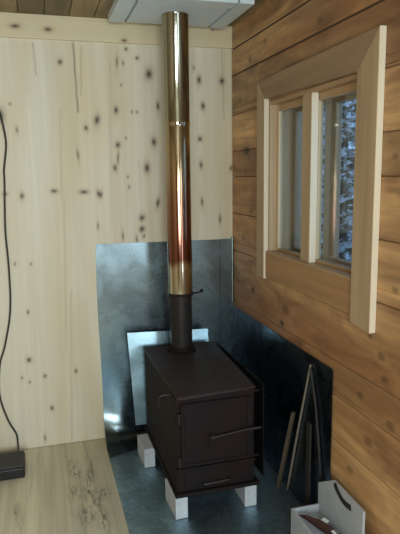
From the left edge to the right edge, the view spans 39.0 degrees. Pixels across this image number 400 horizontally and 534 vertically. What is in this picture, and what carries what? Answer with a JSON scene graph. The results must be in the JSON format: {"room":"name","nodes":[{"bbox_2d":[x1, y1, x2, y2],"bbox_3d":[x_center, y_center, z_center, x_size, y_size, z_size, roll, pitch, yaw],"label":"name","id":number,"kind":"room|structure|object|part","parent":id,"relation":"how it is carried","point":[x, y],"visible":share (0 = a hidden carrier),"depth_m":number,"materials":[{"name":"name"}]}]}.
{"room":"wooden cabin interior","nodes":[
{"label":"wooden cabin interior","id":0,"kind":"room"},
{"bbox_2d":[0,438,128,533],"bbox_3d":[-0.698,1.369,0.717,3.200,0.050,4.600,-3,10,-16],"label":"floor","id":1,"kind":"structure","parent":0,"point":[70,488],"depth_m":2.58,"materials":[{"name":"brown wood"}]},
{"bbox_2d":[0,451,25,480],"bbox_3d":[-1.004,0.982,2.758,0.288,0.063,0.170,-3,10,-16],"label":"supplies","id":2,"kind":"object","parent":1,"relation":"on","point":[12,464],"visible":1,"depth_m":2.72,"materials":[{"name":"black plastic"}]},
{"bbox_3d":[-1.004,0.954,2.753,0.279,0.007,0.160,-3,10,-16],"label":"lid","id":3,"kind":"part","parent":2,"relation":"part of","materials":[{"name":"black plastic"}]},
{"bbox_2d":[109,449,303,533],"bbox_3d":[0.037,1.035,2.529,0.758,0.001,1.370,-3,10,-16],"label":"sheet","id":4,"kind":"object","parent":1,"relation":"on","point":[141,490],"visible":0.41,"depth_m":2.46,"materials":[{"name":"metal"}]},
{"bbox_2d":[137,434,154,467],"bbox_3d":[-0.274,0.932,2.869,0.054,0.098,0.172,-4,10,-18],"label":"concrete block","id":5,"kind":"object","parent":4,"relation":"on","point":[146,451],"visible":0.93,"depth_m":2.80,"materials":[{"name":"grey concrete"}]},
{"bbox_2d":[165,478,187,519],"bbox_3d":[-0.103,0.998,2.447,0.054,0.098,0.172,-4,10,-18],"label":"concrete block","id":6,"kind":"object","parent":4,"relation":"on","point":[179,507],"visible":0.74,"depth_m":2.37,"materials":[{"name":"grey concrete"}]},
{"bbox_2d":[127,329,263,498],"bbox_3d":[-0.046,0.648,2.712,0.466,0.507,0.813,-3,10,-16],"label":"wood stove","id":7,"kind":"object","parent":6,"relation":"on","point":[202,410],"visible":0.91,"depth_m":2.42,"materials":[{"name":"brown metal"}]},
{"bbox_3d":[-0.144,0.552,2.342,0.063,0.051,0.011,-3,10,-13],"label":"draught lever","id":8,"kind":"part","parent":7,"relation":"part of","materials":[{"name":"metal"}]},
{"bbox_2d":[162,11,202,347],"bbox_3d":[-0.086,-0.376,2.767,0.173,1.618,0.133,-3,10,-16],"label":"pipe","id":9,"kind":"object","parent":7,"relation":"attached to","point":[175,27],"visible":1,"depth_m":2.70,"materials":[{"name":"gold metal"}]},
{"bbox_3d":[-0.014,0.468,2.660,0.380,0.012,0.722,-3,10,-16],"label":"plate","id":10,"kind":"part","parent":7,"relation":"part of","materials":[{"name":"metal"}]},
{"bbox_3d":[-0.017,0.894,2.724,0.375,0.016,0.697,-3,10,-16],"label":"plate","id":11,"kind":"part","parent":7,"relation":"part of","materials":[{"name":"brown metal"}]},
{"bbox_3d":[0.066,0.686,2.361,0.302,0.276,0.011,-3,10,-16],"label":"door","id":12,"kind":"part","parent":7,"relation":"part of","materials":[{"name":"brown metal"}]},
{"bbox_3d":[0.071,0.905,2.386,0.130,0.015,0.021,-3,10,-16],"label":"handle","id":13,"kind":"part","parent":7,"relation":"part of","materials":[{"name":"metal"}]},
{"bbox_3d":[0.077,0.884,2.398,0.290,0.085,0.006,-3,10,-16],"label":"ash door","id":14,"kind":"part","parent":7,"relation":"part of","materials":[{"name":"brown metal"}]},
{"bbox_3d":[0.146,0.711,2.368,0.224,0.074,0.027,-3,10,-14],"label":"handle","id":15,"kind":"part","parent":7,"relation":"part of","materials":[{"name":"metal"}]},
{"bbox_3d":[0.162,0.659,2.745,0.049,0.423,0.655,-3,10,-16],"label":"panel","id":16,"kind":"part","parent":7,"relation":"part of","materials":[{"name":"black metal"}]},
{"bbox_2d":[235,485,255,506],"bbox_3d":[0.199,0.980,2.533,0.054,0.098,0.172,-3,10,-15],"label":"concrete block","id":17,"kind":"object","parent":4,"relation":"on","point":[247,495],"visible":0.49,"depth_m":2.45,"materials":[{"name":"grey concrete"}]},
{"bbox_2d":[276,412,295,488],"bbox_3d":[0.382,0.824,2.521,0.024,0.408,0.112,-7,11,-33],"label":"stick","id":18,"kind":"object","parent":4,"relation":"on","point":[292,417],"visible":1,"depth_m":2.51,"materials":[{"name":"brown wood"}]},
{"bbox_2d":[286,364,311,489],"bbox_3d":[0.425,0.707,2.444,0.011,0.662,0.209,-4,10,-17],"label":"stick","id":19,"kind":"object","parent":4,"relation":"on","point":[310,365],"visible":1,"depth_m":2.44,"materials":[{"name":"brown wood"}]},
{"bbox_2d":[304,421,311,505],"bbox_3d":[0.451,0.847,2.357,0.020,0.410,0.054,-3,10,-16],"label":"dark slat","id":20,"kind":"object","parent":4,"relation":"on","point":[308,425],"visible":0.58,"depth_m":2.35,"materials":[{"name":"wood"}]},
{"bbox_2d":[309,369,321,481],"bbox_3d":[0.470,0.739,2.288,0.012,0.644,0.133,-3,10,-16],"label":"tongs","id":21,"kind":"object","parent":4,"relation":"on","point":[311,373],"visible":0.7,"depth_m":2.26,"materials":[{"name":"metal"}]},
{"bbox_2d":[291,480,364,533],"bbox_3d":[0.456,0.948,2.059,0.125,0.306,0.312,-3,10,-16],"label":"box","id":22,"kind":"object","parent":4,"relation":"on","point":[344,514],"visible":0.98,"depth_m":2.09,"materials":[{"name":"grey wood"}]},
{"bbox_2d":[299,514,339,533],"bbox_3d":[0.465,0.961,2.073,0.055,0.050,0.226,-7,11,-34],"label":"sheath","id":23,"kind":"object","parent":22,"relation":"on","point":[320,525],"visible":1,"depth_m":2.08,"materials":[{"name":"brown leather"}]},
{"bbox_3d":[0.512,0.946,2.075,0.009,0.304,0.312,-3,10,-16],"label":"handle","id":24,"kind":"part","parent":22,"relation":"part of","materials":[{"name":"grey wood"}]},
{"bbox_2d":[0,37,232,452],"bbox_3d":[-1.356,-0.090,2.726,3.200,2.200,0.020,-3,10,-16],"label":"wall","id":25,"kind":"structure","parent":0,"point":[85,167],"depth_m":2.92,"materials":[{"name":"brown wood"}]},
{"bbox_2d":[0,111,18,450],"bbox_3d":[-0.978,0.059,2.773,0.139,1.847,0.138,-3,10,-16],"label":"extension cord","id":26,"kind":"object","parent":25,"relation":"attached to","point":[1,118],"visible":0.94,"depth_m":2.83,"materials":[{"name":"black plastic"}]},
{"bbox_2d":[0,12,232,48],"bbox_3d":[-1.366,-1.117,2.542,3.198,0.111,0.011,-3,10,-16],"label":"trim","id":27,"kind":"structure","parent":25,"relation":"attached to","point":[12,25],"depth_m":2.78,"materials":[{"name":"brown wood"}]},
{"bbox_2d":[96,237,232,457],"bbox_3d":[-0.143,0.406,3.023,0.762,1.084,0.240,-3,10,-16],"label":"sheet","id":28,"kind":"object","parent":25,"relation":"attached to","point":[132,278],"visible":0.44,"depth_m":3.08,"materials":[{"name":"metal"}]},
{"bbox_2d":[0,0,265,25],"bbox_3d":[-0.644,-0.827,0.356,3.360,0.100,4.750,-3,10,-16],"label":"ceiling","id":29,"kind":"structure","parent":0,"point":[76,8],"depth_m":2.60,"materials":[{"name":"wood"}]},
{"bbox_2d":[108,0,254,28],"bbox_3d":[-0.102,-1.181,2.591,0.584,0.035,0.435,-3,10,-16],"label":"ceiling plate","id":30,"kind":"object","parent":29,"relation":"attached to","point":[218,14],"visible":0.95,"depth_m":2.56,"materials":[{"name":"white paint"}]},
{"bbox_3d":[-0.102,-1.191,2.589,0.584,0.015,0.435,-3,10,-16],"label":"panel","id":31,"kind":"part","parent":30,"relation":"part of","materials":[{"name":"white paint"}]},
{"bbox_2d":[232,0,399,533],"bbox_3d":[0.878,0.141,1.068,0.160,2.255,4.760,-3,10,-16],"label":"wall","id":32,"kind":"structure","parent":0,"point":[276,36],"depth_m":2.07,"materials":[{"name":"brown wood"}]},
{"bbox_2d":[233,305,332,504],"bbox_3d":[0.350,0.643,2.725,0.002,0.692,1.130,-3,10,-16],"label":"sheet","id":33,"kind":"object","parent":32,"relation":"attached to","point":[279,364],"visible":0.76,"depth_m":2.55,"materials":[{"name":"metal"}]},
{"bbox_2d":[256,25,386,333],"bbox_3d":[0.497,-0.333,2.263,0.185,0.957,0.987,-3,10,-16],"label":"window","id":34,"kind":"structure","parent":32,"relation":"in","point":[288,146],"depth_m":2.23,"materials":[{"name":"brown wood"}]},
{"bbox_3d":[0.503,-0.018,2.332,0.174,0.014,0.777,-3,10,-16],"label":"sill","id":35,"kind":"part","parent":34,"relation":"part of","materials":[{"name":"brown wood"}]},
{"bbox_3d":[0.474,-0.029,2.321,0.023,0.012,0.707,-3,10,-16],"label":"rail","id":36,"kind":"part","parent":34,"relation":"part of","materials":[{"name":"brown wood"}]},
{"bbox_3d":[0.465,-0.666,2.217,0.023,0.030,0.707,-3,10,-16],"label":"rail","id":37,"kind":"part","parent":34,"relation":"part of","materials":[{"name":"brown wood"}]},
{"bbox_3d":[0.553,-0.034,2.344,0.028,0.012,0.691,-3,10,-16],"label":"rail","id":38,"kind":"part","parent":34,"relation":"part of","materials":[{"name":"brown wood"}]},
{"bbox_3d":[0.545,-0.669,2.240,0.028,0.035,0.691,-3,10,-16],"label":"rail","id":39,"kind":"part","parent":34,"relation":"part of","materials":[{"name":"brown wood"}]},
{"label":"outside","id":40,"kind":"structure","parent":0,"visible":0},
{"bbox_3d":[11.227,-0.095,9.569,24.000,0.720,34.000,-3,10,-16],"label":"ground","id":41,"kind":"structure","parent":40,"visible":0},
{"bbox_2d":[300,99,355,260],"bbox_3d":[1.250,-1.187,4.791,2.068,4.597,2.099,-3,10,-16],"label":"spruce tree","id":42,"kind":"object","parent":41,"relation":"on","point":[348,109],"visible":0.05,"depth_m":4.50,"materials":[{"name":"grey plant"}]},
{"bbox_2d":[300,112,355,256],"bbox_3d":[1.711,-2.351,8.088,2.802,6.090,2.967,-3,10,-16],"label":"spruce tree","id":43,"kind":"object","parent":41,"relation":"on","point":[350,141],"visible":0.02,"depth_m":8.01,"materials":[{"name":"green plant"}]}
]}

